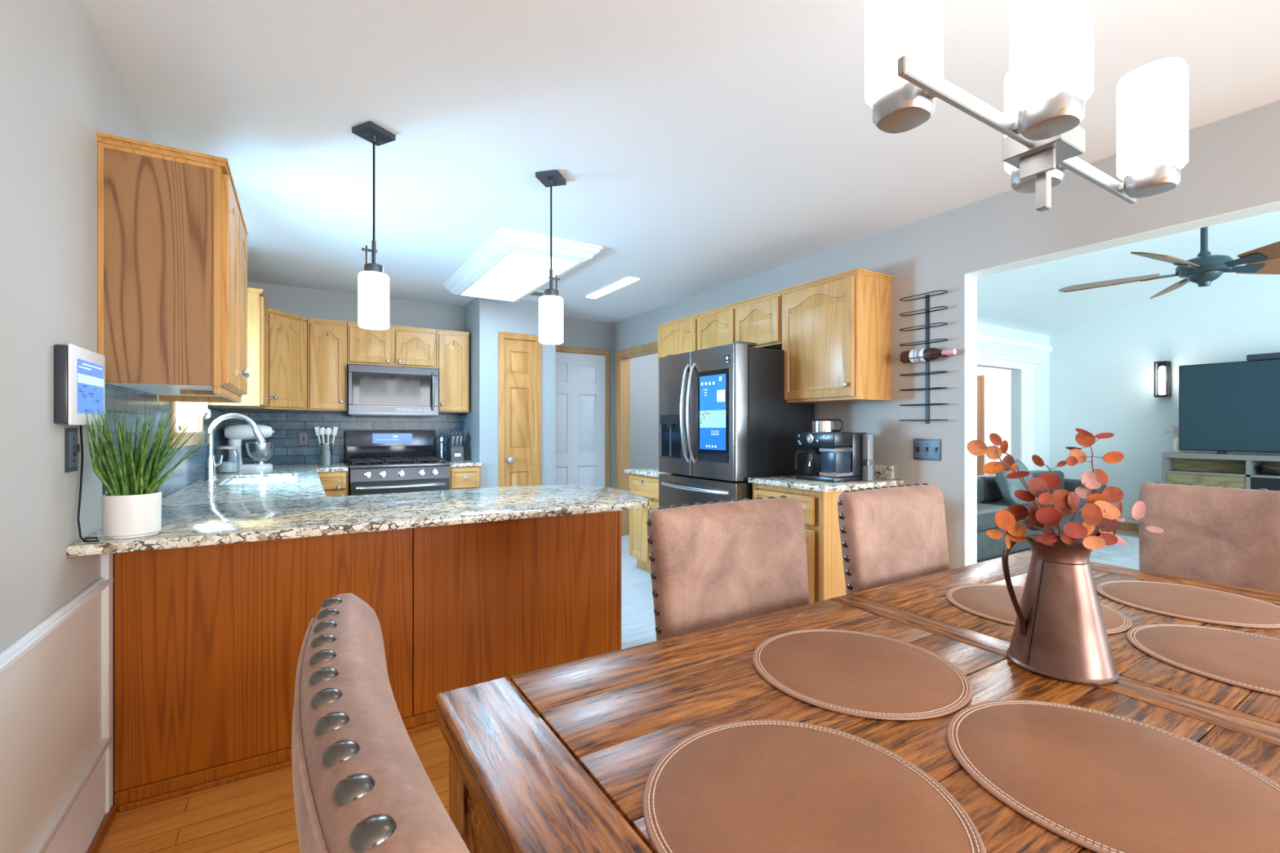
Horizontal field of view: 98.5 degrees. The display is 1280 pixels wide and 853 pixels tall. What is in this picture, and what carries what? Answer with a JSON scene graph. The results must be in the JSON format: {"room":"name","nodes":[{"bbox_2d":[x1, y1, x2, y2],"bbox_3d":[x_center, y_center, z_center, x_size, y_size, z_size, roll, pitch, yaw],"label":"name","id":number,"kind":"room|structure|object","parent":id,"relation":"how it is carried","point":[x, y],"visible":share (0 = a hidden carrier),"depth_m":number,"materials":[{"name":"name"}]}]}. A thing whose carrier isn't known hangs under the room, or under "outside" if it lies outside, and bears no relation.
{"room":"dining area","nodes":[
{"label":"dining area","id":0,"kind":"room"},
{"bbox_2d":[0,0,154,852],"bbox_3d":[-1.138,0.010,0.709,0.144,2.440,9.040,0,0,-32],"label":"wall","id":1,"kind":"structure","parent":0,"point":[60,86],"depth_m":1.35,"materials":[{"name":"grey paint"}]},
{"bbox_2d":[0,577,113,675],"bbox_3d":[-0.224,0.485,-0.625,0.024,0.040,5.570,0,0,-32],"label":"trim","id":2,"kind":"structure","parent":1,"relation":"attached to","point":[15,651],"depth_m":1.32,"materials":[{"name":"white paint"}]},
{"bbox_2d":[29,733,112,852],"bbox_3d":[-0.225,1.099,-0.625,0.022,0.262,5.570,0,0,-32],"label":"baseboard","id":3,"kind":"structure","parent":1,"relation":"attached to","point":[74,825],"depth_m":1.53,"materials":[{"name":"white paint"}]},
{"bbox_2d":[65,427,79,472],"bbox_3d":[-1.529,0.060,1.492,0.018,0.118,0.075,0,0,-32],"label":"switch plate","id":4,"kind":"object","parent":1,"relation":"attached to","point":[72,447],"visible":1,"depth_m":1.48,"materials":[{"name":"grey"}]},
{"bbox_2d":[53,343,105,425],"bbox_3d":[-1.534,-0.110,1.516,0.035,0.208,0.290,0,0,-32],"label":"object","id":5,"kind":"object","parent":1,"relation":"attached to","point":[79,372],"visible":0.94,"depth_m":1.44,"materials":[{"name":"grey"}]},
{"bbox_2d":[76,425,98,542],"bbox_3d":[-1.523,0.153,1.516,0.078,0.320,0.032,0,0,15],"label":"power cord","id":6,"kind":"object","parent":5,"relation":"hanging from","point":[80,426],"visible":0.97,"depth_m":1.52,"materials":[{"name":"black plastic"}]},
{"bbox_2d":[87,805,116,852],"bbox_3d":[-0.214,1.215,-0.619,0.018,0.030,5.570,0,0,-32],"label":"trim","id":7,"kind":"structure","parent":1,"relation":"attached to","point":[100,837],"depth_m":1.65,"materials":[{"name":"red wood"}]},
{"bbox_2d":[100,553,113,813],"bbox_3d":[-1.679,0.800,1.738,0.020,0.860,0.050,0,0,-32],"label":"trim","id":8,"kind":"structure","parent":1,"relation":"attached to","point":[106,560],"depth_m":1.72,"materials":[{"name":"white paint"}]},
{"bbox_2d":[102,383,225,498],"bbox_3d":[-2.531,0.080,3.111,0.008,0.470,3.232,0,0,-32],"label":"tiled wall","id":9,"kind":"structure","parent":1,"relation":"attached to","point":[126,400],"depth_m":2.44,"materials":[{"name":"tile"}]},
{"bbox_2d":[96,131,249,403],"bbox_3d":[-1.726,-0.506,2.130,0.352,0.789,0.842,0,0,-32],"label":"upper cabinet","id":10,"kind":"object","parent":1,"relation":"attached to","point":[172,231],"visible":0.99,"depth_m":1.78,"materials":[{"name":"brown wood"}]},
{"bbox_2d":[170,401,204,448],"bbox_3d":[-2.512,-0.378,2.986,0.150,0.955,0.970,0,0,-32],"label":"window","id":11,"kind":"structure","parent":1,"relation":"in","point":[188,411],"depth_m":3.31,"materials":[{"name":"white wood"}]},
{"bbox_2d":[207,287,272,408],"bbox_3d":[-2.752,-0.521,3.799,0.352,0.759,0.655,0,0,-32],"label":"upper cabinet","id":12,"kind":"object","parent":1,"relation":"attached to","point":[256,397],"visible":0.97,"depth_m":3.60,"materials":[{"name":"brown wood"}]},
{"bbox_2d":[102,490,161,538],"bbox_3d":[-1.482,0.253,1.611,0.129,0.123,0.129,0,0,-32],"label":"pot","id":13,"kind":"object","parent":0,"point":[126,514],"depth_m":1.56,"materials":[{"name":"white ceramic"}]},
{"bbox_2d":[247,281,613,488],"bbox_3d":[-1.829,0.010,5.520,3.730,2.440,0.120,0,0,-32],"label":"wall","id":14,"kind":"structure","parent":0,"point":[308,303],"depth_m":5.24,"materials":[{"name":"grey paint"}]},
{"bbox_2d":[218,307,306,411],"bbox_3d":[-2.978,-0.521,4.379,0.574,0.759,0.601,0,0,-32],"label":"upper cabinet","id":15,"kind":"object","parent":14,"relation":"attached to","point":[286,331],"visible":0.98,"depth_m":4.32,"materials":[{"name":"brown wood"}]},
{"bbox_2d":[306,317,347,411],"bbox_3d":[-2.676,-0.521,4.717,0.297,0.759,0.343,0,0,-32],"label":"upper cabinet","id":16,"kind":"object","parent":14,"relation":"attached to","point":[326,339],"visible":1,"depth_m":4.60,"materials":[{"name":"brown wood"}]},
{"bbox_2d":[225,408,463,464],"bbox_3d":[-2.565,0.072,4.992,1.907,0.485,0.008,0,0,-32],"label":"tiled wall","id":17,"kind":"structure","parent":14,"relation":"attached to","point":[286,424],"depth_m":4.83,"materials":[{"name":"tile"}]},
{"bbox_2d":[346,321,436,368],"bbox_3d":[-2.243,-0.722,4.983,0.734,0.359,0.343,0,0,-32],"label":"upper cabinet","id":18,"kind":"object","parent":14,"relation":"attached to","point":[396,345],"visible":0.94,"depth_m":4.87,"materials":[{"name":"brown wood"}]},
{"bbox_2d":[345,364,438,417],"bbox_3d":[-2.217,-0.314,4.945,0.726,0.436,0.435,0,0,-32],"label":"microwave","id":19,"kind":"object","parent":18,"relation":"attached to","point":[372,391],"visible":0.98,"depth_m":4.80,"materials":[{"name":"silver metal"}]},
{"bbox_2d":[435,329,469,413],"bbox_3d":[-1.807,-0.521,5.251,0.302,0.759,0.343,0,0,-32],"label":"upper cabinet","id":20,"kind":"object","parent":14,"relation":"attached to","point":[451,346],"visible":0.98,"depth_m":5.13,"materials":[{"name":"brown wood"}]},
{"bbox_2d":[555,351,606,486],"bbox_3d":[-0.744,0.201,6.098,0.824,2.042,0.028,0,0,-32],"label":"door","id":21,"kind":"structure","parent":14,"relation":"in","point":[580,441],"depth_m":6.14,"materials":[{"name":"white paint"}]},
{"bbox_2d":[555,346,609,487],"bbox_3d":[-0.753,0.173,6.101,0.948,2.114,0.018,0,0,-32],"label":"trim","id":22,"kind":"structure","parent":14,"relation":"attached to","point":[566,349],"depth_m":6.32,"materials":[{"name":"brown wood"}]},
{"bbox_2d":[463,297,555,488],"bbox_3d":[-1.290,0.011,5.447,0.740,2.439,0.570,0,0,-32],"label":"wall","id":23,"kind":"structure","parent":0,"point":[483,318],"depth_m":5.15,"materials":[{"name":"grey paint"}]},
{"bbox_2d":[497,331,541,487],"bbox_3d":[-1.129,0.173,5.200,0.418,2.114,0.018,0,0,-32],"label":"trim","id":24,"kind":"structure","parent":23,"relation":"attached to","point":[501,335],"depth_m":5.12,"materials":[{"name":"brown wood"}]},
{"bbox_2d":[504,338,535,486],"bbox_3d":[-1.123,0.200,5.191,0.316,2.044,0.110,0,0,-32],"label":"door","id":25,"kind":"structure","parent":23,"relation":"in","point":[519,355],"depth_m":5.21,"materials":[{"name":"brown wood"}]},
{"bbox_2d":[97,528,1138,852],"bbox_3d":[3.509,1.255,3.333,10.530,0.050,10.400,0,0,-32],"label":"floor","id":26,"kind":"structure","parent":0,"point":[256,814],"depth_m":1.78,"materials":[{"name":"brown wood"}]},
{"bbox_2d":[317,471,348,497],"bbox_3d":[-2.582,0.788,4.588,0.240,0.884,0.650,0,0,-32],"label":"base cabinet","id":27,"kind":"object","parent":26,"relation":"on","point":[335,483],"visible":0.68,"depth_m":4.35,"materials":[{"name":"brown wood"}]},
{"bbox_2d":[113,511,621,812],"bbox_3d":[-1.014,0.788,2.462,1.870,0.884,0.524,0,0,-32],"label":"base cabinet","id":28,"kind":"object","parent":26,"relation":"on","point":[208,640],"visible":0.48,"depth_m":2.03,"materials":[{"name":"red wood"}]},
{"bbox_2d":[66,462,648,556],"bbox_3d":[-1.618,0.331,3.453,1.922,0.031,3.606,0,0,-32],"label":"countertop","id":29,"kind":"structure","parent":28,"relation":"on","point":[202,513],"depth_m":2.18,"materials":[{"name":"stone"}]},
{"bbox_2d":[84,403,220,538],"bbox_3d":[-1.439,0.122,1.663,0.273,0.386,0.373,0,0,-32],"label":"potted grass","id":30,"kind":"object","parent":29,"relation":"on","point":[131,507],"depth_m":1.57,"materials":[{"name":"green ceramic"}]},
{"bbox_2d":[215,445,239,471],"bbox_3d":[-2.880,0.221,3.852,0.140,0.188,0.140,0,0,-32],"label":"glass jar","id":31,"kind":"object","parent":29,"relation":"on","point":[225,466],"visible":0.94,"depth_m":3.81,"materials":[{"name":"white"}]},
{"bbox_2d":[203,413,266,480],"bbox_3d":[-2.450,0.114,3.342,0.307,0.402,0.068,0,0,-32],"label":"faucet","id":32,"kind":"object","parent":29,"relation":"on","point":[211,464],"visible":0.99,"depth_m":3.28,"materials":[{"name":"silver metal"}]},
{"bbox_2d":[224,424,275,469],"bbox_3d":[-2.993,0.145,4.241,0.326,0.340,0.202,0,0,-32],"label":"stand mixer","id":33,"kind":"object","parent":29,"relation":"on","point":[260,454],"visible":0.94,"depth_m":4.19,"materials":[{"name":"white metal"}]},
{"bbox_2d":[244,442,275,464],"bbox_3d":[-2.940,0.199,4.273,0.202,0.163,0.202,0,0,-32],"label":"bowl","id":34,"kind":"object","parent":33,"relation":"on","point":[260,454],"depth_m":4.21,"materials":[{"name":"silver metal"}]},
{"bbox_2d":[223,475,297,484],"bbox_3d":[-2.334,0.421,3.413,0.366,0.177,0.696,0,0,-32],"label":"sink","id":35,"kind":"object","parent":29,"relation":"in","point":[285,478],"visible":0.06,"depth_m":3.69,"materials":[{"name":"white ceramic"}]},
{"bbox_2d":[291,593,470,852],"bbox_3d":[-0.045,0.716,0.597,0.562,1.027,0.531,0,0,-32],"label":"dining chair","id":36,"kind":"object","parent":26,"relation":"on","point":[361,784],"visible":1,"depth_m":0.36,"materials":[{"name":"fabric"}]},
{"bbox_2d":[345,430,449,495],"bbox_3d":[-2.124,0.628,4.821,0.764,1.203,0.712,0,0,-32],"label":"stove","id":37,"kind":"object","parent":26,"relation":"on","point":[377,461],"visible":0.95,"depth_m":4.74,"materials":[{"name":"silver metal"}]},
{"bbox_2d":[345,460,448,469],"bbox_3d":[-2.123,0.320,4.820,0.764,0.030,0.545,0,0,-32],"label":"cooktop","id":38,"kind":"object","parent":37,"relation":"in","point":[403,464],"depth_m":4.63,"materials":[{"name":"black metal"}]},
{"bbox_2d":[448,466,480,489],"bbox_3d":[-1.698,0.788,5.131,0.276,0.884,0.650,0,0,-32],"label":"base cabinet","id":39,"kind":"object","parent":26,"relation":"on","point":[468,477],"visible":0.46,"depth_m":4.88,"materials":[{"name":"brown wood"}]},
{"bbox_2d":[445,459,481,466],"bbox_3d":[-1.707,0.331,5.147,0.281,0.031,0.626,0,0,-32],"label":"countertop","id":40,"kind":"structure","parent":39,"relation":"on","point":[465,463],"depth_m":4.92,"materials":[{"name":"stone"}]},
{"bbox_2d":[446,438,463,461],"bbox_3d":[-1.748,0.207,5.207,0.110,0.215,0.218,0,0,-32],"label":"knife block","id":41,"kind":"object","parent":40,"relation":"on","point":[455,452],"visible":0.9,"depth_m":5.13,"materials":[{"name":"grey"}]},
{"bbox_2d":[629,473,658,571],"bbox_3d":[0.318,0.814,4.722,0.650,0.832,0.660,0,0,-32],"label":"base cabinet","id":42,"kind":"object","parent":26,"relation":"on","point":[646,486],"visible":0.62,"depth_m":4.66,"materials":[{"name":"brown wood"}]},
{"bbox_2d":[646,495,809,640],"bbox_3d":[0.367,0.716,1.319,0.531,1.027,0.562,0,0,-32],"label":"dining chair","id":43,"kind":"object","parent":26,"relation":"on","point":[713,564],"visible":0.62,"depth_m":1.45,"materials":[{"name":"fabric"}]},
{"bbox_2d":[658,341,814,508],"bbox_3d":[0.643,0.328,3.973,0.800,1.745,0.870,0,0,-32],"label":"refrigerator","id":44,"kind":"object","parent":26,"relation":"on","point":[726,420],"visible":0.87,"depth_m":3.63,"materials":[{"name":"black metal"}]},
{"bbox_2d":[752,483,897,604],"bbox_3d":[1.110,0.788,3.392,0.705,0.884,0.555,0,0,-32],"label":"base cabinet","id":45,"kind":"object","parent":26,"relation":"on","point":[825,569],"visible":0.13,"depth_m":3.05,"materials":[{"name":"brown wood"}]},
{"bbox_2d":[747,464,903,492],"bbox_3d":[1.128,0.289,3.380,0.694,0.113,0.605,0,0,-32],"label":"countertop","id":46,"kind":"structure","parent":45,"relation":"on","point":[883,475],"depth_m":3.22,"materials":[{"name":"stone"}]},
{"bbox_2d":[794,418,874,482],"bbox_3d":[1.161,0.132,3.324,0.308,0.367,0.351,0,0,-32],"label":"coffee maker","id":47,"kind":"object","parent":46,"relation":"on","point":[839,456],"visible":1,"depth_m":3.24,"materials":[{"name":"black plastic"}]},
{"bbox_2d":[435,551,1279,852],"bbox_3d":[0.834,0.850,1.090,2.160,0.760,1.053,0,0,-32],"label":"dining table","id":48,"kind":"object","parent":26,"relation":"on","point":[559,758],"visible":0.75,"depth_m":0.92,"materials":[{"name":"brown wood"}]},
{"bbox_2d":[642,720,986,852],"bbox_3d":[0.200,0.467,0.683,0.393,0.005,0.393,0,0,-14],"label":"placemat","id":49,"kind":"object","parent":48,"relation":"on","point":[750,786],"visible":1,"depth_m":0.69,"materials":[{"name":"leather"}]},
{"bbox_2d":[752,629,972,720],"bbox_3d":[0.420,0.467,1.078,0.393,0.005,0.393,0,0,-22],"label":"placemat","id":50,"kind":"object","parent":48,"relation":"on","point":[856,673],"visible":1,"depth_m":1.04,"materials":[{"name":"leather"}]},
{"bbox_2d":[945,584,1132,634],"bbox_3d":[1.023,0.467,1.442,0.393,0.005,0.393,0,0,-9],"label":"placemat","id":51,"kind":"object","parent":48,"relation":"on","point":[993,602],"visible":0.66,"depth_m":1.45,"materials":[{"name":"leather"}]},
{"bbox_2d":[1001,533,1119,684],"bbox_3d":[0.827,0.342,1.089,0.186,0.255,0.177,0,0,-32],"label":"pitcher","id":52,"kind":"object","parent":48,"relation":"on","point":[1060,633],"visible":0.9,"depth_m":1.04,"materials":[{"name":"orange metal"}]},
{"bbox_2d":[966,433,1053,533],"bbox_3d":[0.751,0.118,1.116,0.161,0.212,0.032,0,0,14],"label":"stem","id":53,"kind":"object","parent":52,"relation":"in","point":[975,447],"visible":0.98,"depth_m":1.12,"materials":[{"name":"brown"}]},
{"bbox_2d":[986,508,1048,549],"bbox_3d":[0.748,0.194,1.065,0.164,0.074,0.038,0,0,-7],"label":"stem","id":54,"kind":"object","parent":52,"relation":"in","point":[1005,520],"visible":0.98,"depth_m":1.07,"materials":[{"name":"brown"}]},
{"bbox_2d":[995,501,1077,534],"bbox_3d":[0.814,0.187,1.124,0.164,0.080,0.068,0,0,1],"label":"stem","id":55,"kind":"object","parent":52,"relation":"in","point":[1021,513],"visible":0.23,"depth_m":1.15,"materials":[{"name":"brown"}]},
{"bbox_2d":[1013,477,1073,533],"bbox_3d":[0.781,0.160,1.053,0.112,0.128,0.050,0,0,-16],"label":"stem","id":56,"kind":"object","parent":52,"relation":"in","point":[1037,487],"visible":0.98,"depth_m":1.04,"materials":[{"name":"brown"}]},
{"bbox_2d":[1031,454,1066,535],"bbox_3d":[0.834,0.140,1.123,0.058,0.167,0.060,0,0,30],"label":"stem","id":57,"kind":"object","parent":52,"relation":"in","point":[1053,482],"visible":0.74,"depth_m":1.11,"materials":[{"name":"brown"}]},
{"bbox_2d":[1035,492,1102,546],"bbox_3d":[0.807,0.174,1.031,0.102,0.105,0.082,0,0,-32],"label":"stem","id":58,"kind":"object","parent":52,"relation":"in","point":[1091,513],"visible":1,"depth_m":1.01,"materials":[{"name":"brown"}]},
{"bbox_2d":[1065,428,1124,522],"bbox_3d":[0.890,0.113,1.091,0.110,0.222,0.044,0,0,2],"label":"stem","id":59,"kind":"object","parent":52,"relation":"in","point":[1091,481],"visible":0.97,"depth_m":1.08,"materials":[{"name":"brown"}]},
{"bbox_2d":[1082,493,1120,550],"bbox_3d":[0.843,0.176,1.039,0.089,0.102,0.066,0,0,44],"label":"stem","id":60,"kind":"object","parent":52,"relation":"in","point":[1109,511],"visible":0.54,"depth_m":1.03,"materials":[{"name":"brown"}]},
{"bbox_2d":[1088,517,1118,545],"bbox_3d":[0.876,0.197,1.065,0.085,0.059,0.041,0,0,11],"label":"stem","id":61,"kind":"object","parent":52,"relation":"in","point":[1106,527],"visible":0.6,"depth_m":1.05,"materials":[{"name":"brown"}]},
{"bbox_2d":[1097,501,1164,545],"bbox_3d":[0.924,0.186,1.089,0.169,0.086,0.042,0,0,12],"label":"stem","id":62,"kind":"object","parent":52,"relation":"in","point":[1138,510],"visible":0.61,"depth_m":1.08,"materials":[{"name":"brown"}]},
{"bbox_2d":[946,699,1279,852],"bbox_3d":[0.640,0.467,0.747,0.406,0.005,0.406,0,0,22],"label":"placemat","id":63,"kind":"object","parent":48,"relation":"on","point":[1099,781],"visible":1,"depth_m":0.72,"materials":[{"name":"leather"}]},
{"bbox_2d":[1095,580,1279,628],"bbox_3d":[1.477,0.467,1.483,0.393,0.005,0.393,0,0,-34],"label":"placemat","id":64,"kind":"object","parent":48,"relation":"on","point":[1205,605],"visible":1,"depth_m":1.46,"materials":[{"name":"leather"}]},
{"bbox_2d":[1126,623,1279,696],"bbox_3d":[1.242,0.467,1.111,0.406,0.005,0.406,0,0,13],"label":"placemat","id":65,"kind":"object","parent":48,"relation":"on","point":[1247,660],"visible":1,"depth_m":1.14,"materials":[{"name":"leather"}]},
{"bbox_2d":[837,483,949,594],"bbox_3d":[0.978,0.716,1.683,0.531,1.027,0.562,0,0,-32],"label":"dining chair","id":66,"kind":"object","parent":26,"relation":"on","point":[891,535],"visible":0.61,"depth_m":1.81,"materials":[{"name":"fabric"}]},
{"bbox_2d":[977,470,1106,559],"bbox_3d":[3.838,0.859,5.784,3.100,0.718,0.770,0,0,-32],"label":"sofa","id":67,"kind":"object","parent":26,"relation":"on","point":[990,500],"visible":0.2,"depth_m":5.42,"materials":[{"name":"grey fabric"}]},
{"bbox_2d":[977,475,1004,502],"bbox_3d":[3.813,0.627,5.820,0.865,0.255,0.157,0,0,-32],"label":"cushion","id":68,"kind":"object","parent":67,"relation":"on","point":[992,491],"depth_m":5.59,"materials":[{"name":"grey fabric"}]},
{"bbox_2d":[977,502,1023,530],"bbox_3d":[3.152,0.833,5.206,0.875,0.145,0.505,0,0,-32],"label":"seat cushion","id":69,"kind":"object","parent":67,"relation":"on","point":[986,513],"depth_m":4.92,"materials":[{"name":"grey fabric"}]},
{"bbox_2d":[995,458,1032,505],"bbox_3d":[3.713,0.540,5.454,0.500,0.453,0.255,0,0,-32],"label":"throw pillow","id":70,"kind":"object","parent":67,"relation":"on","point":[1007,486],"visible":0.56,"depth_m":5.32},
{"bbox_2d":[979,498,1053,521],"bbox_3d":[3.906,0.833,5.670,0.875,0.145,0.505,0,0,-32],"label":"seat cushion","id":71,"kind":"object","parent":67,"relation":"on","point":[1002,502],"depth_m":5.55,"materials":[{"name":"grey fabric"}]},
{"bbox_2d":[1029,470,1064,493],"bbox_3d":[4.567,0.627,6.283,0.865,0.255,0.157,0,0,-32],"label":"cushion","id":72,"kind":"object","parent":67,"relation":"on","point":[1035,474],"depth_m":6.33,"materials":[{"name":"grey fabric"}]},
{"bbox_2d":[1035,493,1088,512],"bbox_3d":[4.660,0.833,6.133,0.875,0.145,0.505,0,0,-32],"label":"seat cushion","id":73,"kind":"object","parent":67,"relation":"on","point":[1082,501],"depth_m":5.87,"materials":[{"name":"grey fabric"}]},
{"bbox_2d":[977,534,1139,569],"bbox_3d":[4.737,1.224,3.942,3.600,0.012,3.550,0,0,-32],"label":"rug","id":74,"kind":"object","parent":26,"relation":"on","point":[1126,556],"visible":0.12,"depth_m":5.28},
{"bbox_2d":[1138,481,1279,593],"bbox_3d":[1.832,0.716,1.738,0.562,1.027,0.531,0,0,-32],"label":"dining chair","id":75,"kind":"object","parent":26,"relation":"on","point":[1224,535],"visible":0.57,"depth_m":1.89,"materials":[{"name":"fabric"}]},
{"bbox_2d":[1161,452,1279,490],"bbox_3d":[6.351,0.751,5.211,0.440,0.958,2.020,0,0,-32],"label":"media console","id":76,"kind":"object","parent":26,"relation":"on","point":[1233,470],"visible":0.5,"depth_m":5.63,"materials":[{"name":"grey"}]},
{"bbox_2d":[1178,358,1279,453],"bbox_3d":[6.299,-0.198,5.190,0.170,0.935,1.800,0,0,-32],"label":"television","id":77,"kind":"object","parent":76,"relation":"on","point":[1224,407],"visible":1,"depth_m":5.61,"materials":[{"name":"black plastic"}]},
{"bbox_2d":[630,353,658,468],"bbox_3d":[0.163,0.010,7.321,1.550,2.440,0.100,0,0,-32],"label":"wall","id":78,"kind":"structure","parent":0,"point":[644,370],"depth_m":7.21,"materials":[{"name":"grey paint"}]},
{"bbox_2d":[80,0,1279,323],"bbox_3d":[0.406,-1.240,1.659,3.730,0.060,9.040,0,0,-32],"label":"ceiling","id":79,"kind":"structure","parent":0,"point":[704,145],"depth_m":2.13,"materials":[{"name":"white paint"}]},
{"bbox_2d":[351,120,395,329],"bbox_3d":[-1.087,-0.809,2.253,0.116,0.801,0.120,0,0,26],"label":"pendant lamp","id":80,"kind":"object","parent":79,"relation":"hanging from","point":[373,283],"visible":1,"depth_m":2.22,"materials":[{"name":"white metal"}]},
{"bbox_2d":[443,226,602,302],"bbox_3d":[-0.959,-1.158,4.183,0.690,0.104,1.590,0,0,-32],"label":"ceiling light","id":81,"kind":"object","parent":79,"relation":"attached to","point":[512,264],"visible":0.94,"depth_m":3.79,"materials":[{"name":"white paint"}]},
{"bbox_2d":[462,251,578,301],"bbox_3d":[-0.959,-1.117,4.183,0.448,0.022,1.348,0,0,-32],"label":"diffuser","id":82,"kind":"object","parent":81,"relation":"attached to","point":[517,274],"depth_m":4.04,"materials":[{"name":"white"}]},
{"bbox_2d":[535,169,566,344],"bbox_3d":[-0.428,-0.809,2.658,0.116,0.801,0.120,0,0,14],"label":"pendant lamp","id":83,"kind":"object","parent":79,"relation":"hanging from","point":[550,304],"visible":1,"depth_m":2.62,"materials":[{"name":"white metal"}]},
{"bbox_2d":[586,276,639,298],"bbox_3d":[-0.251,-1.205,4.788,0.100,0.010,0.780,0,0,-32],"label":"recessed light","id":84,"kind":"object","parent":79,"relation":"in","point":[628,280],"visible":1,"depth_m":4.74,"materials":[{"name":"white"}]},
{"bbox_2d":[864,0,1188,212],"bbox_3d":[0.811,-0.824,1.109,0.950,0.772,0.240,0,0,-32],"label":"chandelier","id":85,"kind":"object","parent":79,"relation":"hanging from","point":[1049,79],"visible":1,"depth_m":0.98,"materials":[{"name":"glass"}]},
{"bbox_2d":[613,99,1279,569],"bbox_3d":[2.046,-0.920,2.667,0.120,4.300,8.800,0,0,-32],"label":"wall","id":86,"kind":"structure","parent":0,"point":[1233,163],"depth_m":3.06,"materials":[{"name":"grey paint"}]},
{"bbox_2d":[614,341,657,536],"bbox_3d":[0.076,0.180,5.861,0.148,2.100,1.145,0,0,-32],"label":"trim","id":87,"kind":"structure","parent":86,"relation":"attached to","point":[622,357],"depth_m":6.26,"materials":[{"name":"brown wood"}]},
{"bbox_2d":[657,314,697,363],"bbox_3d":[0.437,-0.745,4.810,0.375,0.359,0.587,0,0,-32],"label":"upper cabinet","id":88,"kind":"object","parent":86,"relation":"attached to","point":[677,336],"visible":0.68,"depth_m":4.70,"materials":[{"name":"brown wood"}]},
{"bbox_2d":[697,290,782,350],"bbox_3d":[0.829,-0.745,4.172,0.375,0.359,0.924,0,0,-32],"label":"upper cabinet","id":89,"kind":"object","parent":86,"relation":"attached to","point":[758,320],"visible":0.58,"depth_m":3.99,"materials":[{"name":"brown wood"}]},
{"bbox_2d":[779,267,893,404],"bbox_3d":[1.225,-0.544,3.528,0.375,0.759,0.610,0,0,-32],"label":"upper cabinet","id":90,"kind":"object","parent":86,"relation":"attached to","point":[837,328],"visible":1,"depth_m":3.34,"materials":[{"name":"brown wood"}]},
{"bbox_2d":[899,289,947,423],"bbox_3d":[1.619,-0.394,3.154,0.095,0.743,0.275,0,0,-32],"label":"wine rack","id":91,"kind":"object","parent":86,"relation":"attached to","point":[927,372],"visible":0.96,"depth_m":3.17,"materials":[{"name":"black metal"}]},
{"bbox_2d":[900,347,956,364],"bbox_3d":[1.632,-0.412,3.124,0.077,0.076,0.304,0,0,-32],"label":"wine bottle","id":92,"kind":"object","parent":91,"relation":"in","point":[928,351],"visible":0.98,"depth_m":3.12,"materials":[{"name":"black glass"}]},
{"bbox_2d":[913,438,941,460],"bbox_3d":[1.650,0.127,3.178,0.018,0.122,0.160,0,0,-32],"label":"switch plate","id":93,"kind":"object","parent":86,"relation":"attached to","point":[923,449],"visible":1,"depth_m":3.17,"materials":[{"name":"grey"}]},
{"bbox_2d":[964,200,1279,566],"bbox_3d":[2.744,0.197,1.532,0.122,2.067,3.534,0,0,-32],"label":"trim","id":94,"kind":"structure","parent":86,"relation":"attached to","point":[970,278],"depth_m":3.01,"materials":[{"name":"white paint"}]},
{"bbox_2d":[977,366,1010,475],"bbox_3d":[6.180,0.010,8.944,0.100,2.440,1.840,0,0,-32],"label":"wall","id":95,"kind":"structure","parent":0,"point":[997,381],"depth_m":9.21,"materials":[{"name":"white paint"}]},
{"bbox_2d":[977,375,984,475],"bbox_3d":[5.772,0.170,9.486,0.024,2.120,0.270,0,0,-32],"label":"trim","id":96,"kind":"structure","parent":95,"relation":"attached to","point":[981,378],"depth_m":9.39,"materials":[{"name":"brown wood"}]},
{"bbox_2d":[977,321,1049,471],"bbox_3d":[3.153,-0.020,5.944,5.200,2.500,0.100,0,0,-32],"label":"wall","id":97,"kind":"structure","parent":0,"point":[1042,372],"depth_m":7.07,"materials":[{"name":"white paint"}]},
{"bbox_2d":[977,356,1034,471],"bbox_3d":[4.194,0.210,6.513,1.870,2.040,0.020,0,0,-32],"label":"trim","id":98,"kind":"structure","parent":97,"relation":"attached to","point":[1026,370],"depth_m":6.88,"materials":[{"name":"white paint"}]},
{"bbox_2d":[977,333,1052,364],"bbox_3d":[4.345,-0.921,6.545,2.060,0.222,0.125,0,0,-32],"label":"trim","id":99,"kind":"structure","parent":97,"relation":"attached to","point":[991,347],"depth_m":6.58,"materials":[{"name":"white paint"}]},
{"bbox_2d":[977,210,1279,335],"bbox_3d":[5.176,-1.890,2.750,5.300,1.420,7.660,0,0,-32],"label":"ceiling","id":100,"kind":"structure","parent":0,"point":[1028,298],"depth_m":5.53,"materials":[{"name":"white paint"}]},
{"bbox_2d":[1057,226,1279,299],"bbox_3d":[3.224,-1.371,3.193,1.273,1.103,1.294,0,0,-32],"label":"ceiling fan","id":101,"kind":"object","parent":100,"relation":"hanging from","point":[1206,268],"visible":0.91,"depth_m":3.14,"materials":[{"name":"grey metal"}]},
{"bbox_2d":[1049,263,1279,523],"bbox_3d":[7.399,-0.920,4.118,0.120,4.300,7.660,0,0,-32],"label":"wall","id":102,"kind":"structure","parent":0,"point":[1102,367],"depth_m":6.47,"materials":[{"name":"white paint"}]},
{"bbox_2d":[1154,360,1171,397],"bbox_3d":[5.933,-0.547,6.262,0.130,0.405,0.112,0,0,-32],"label":"wall sconce","id":103,"kind":"object","parent":102,"relation":"attached to","point":[1164,367],"visible":1,"depth_m":6.25,"materials":[{"name":"black metal"}]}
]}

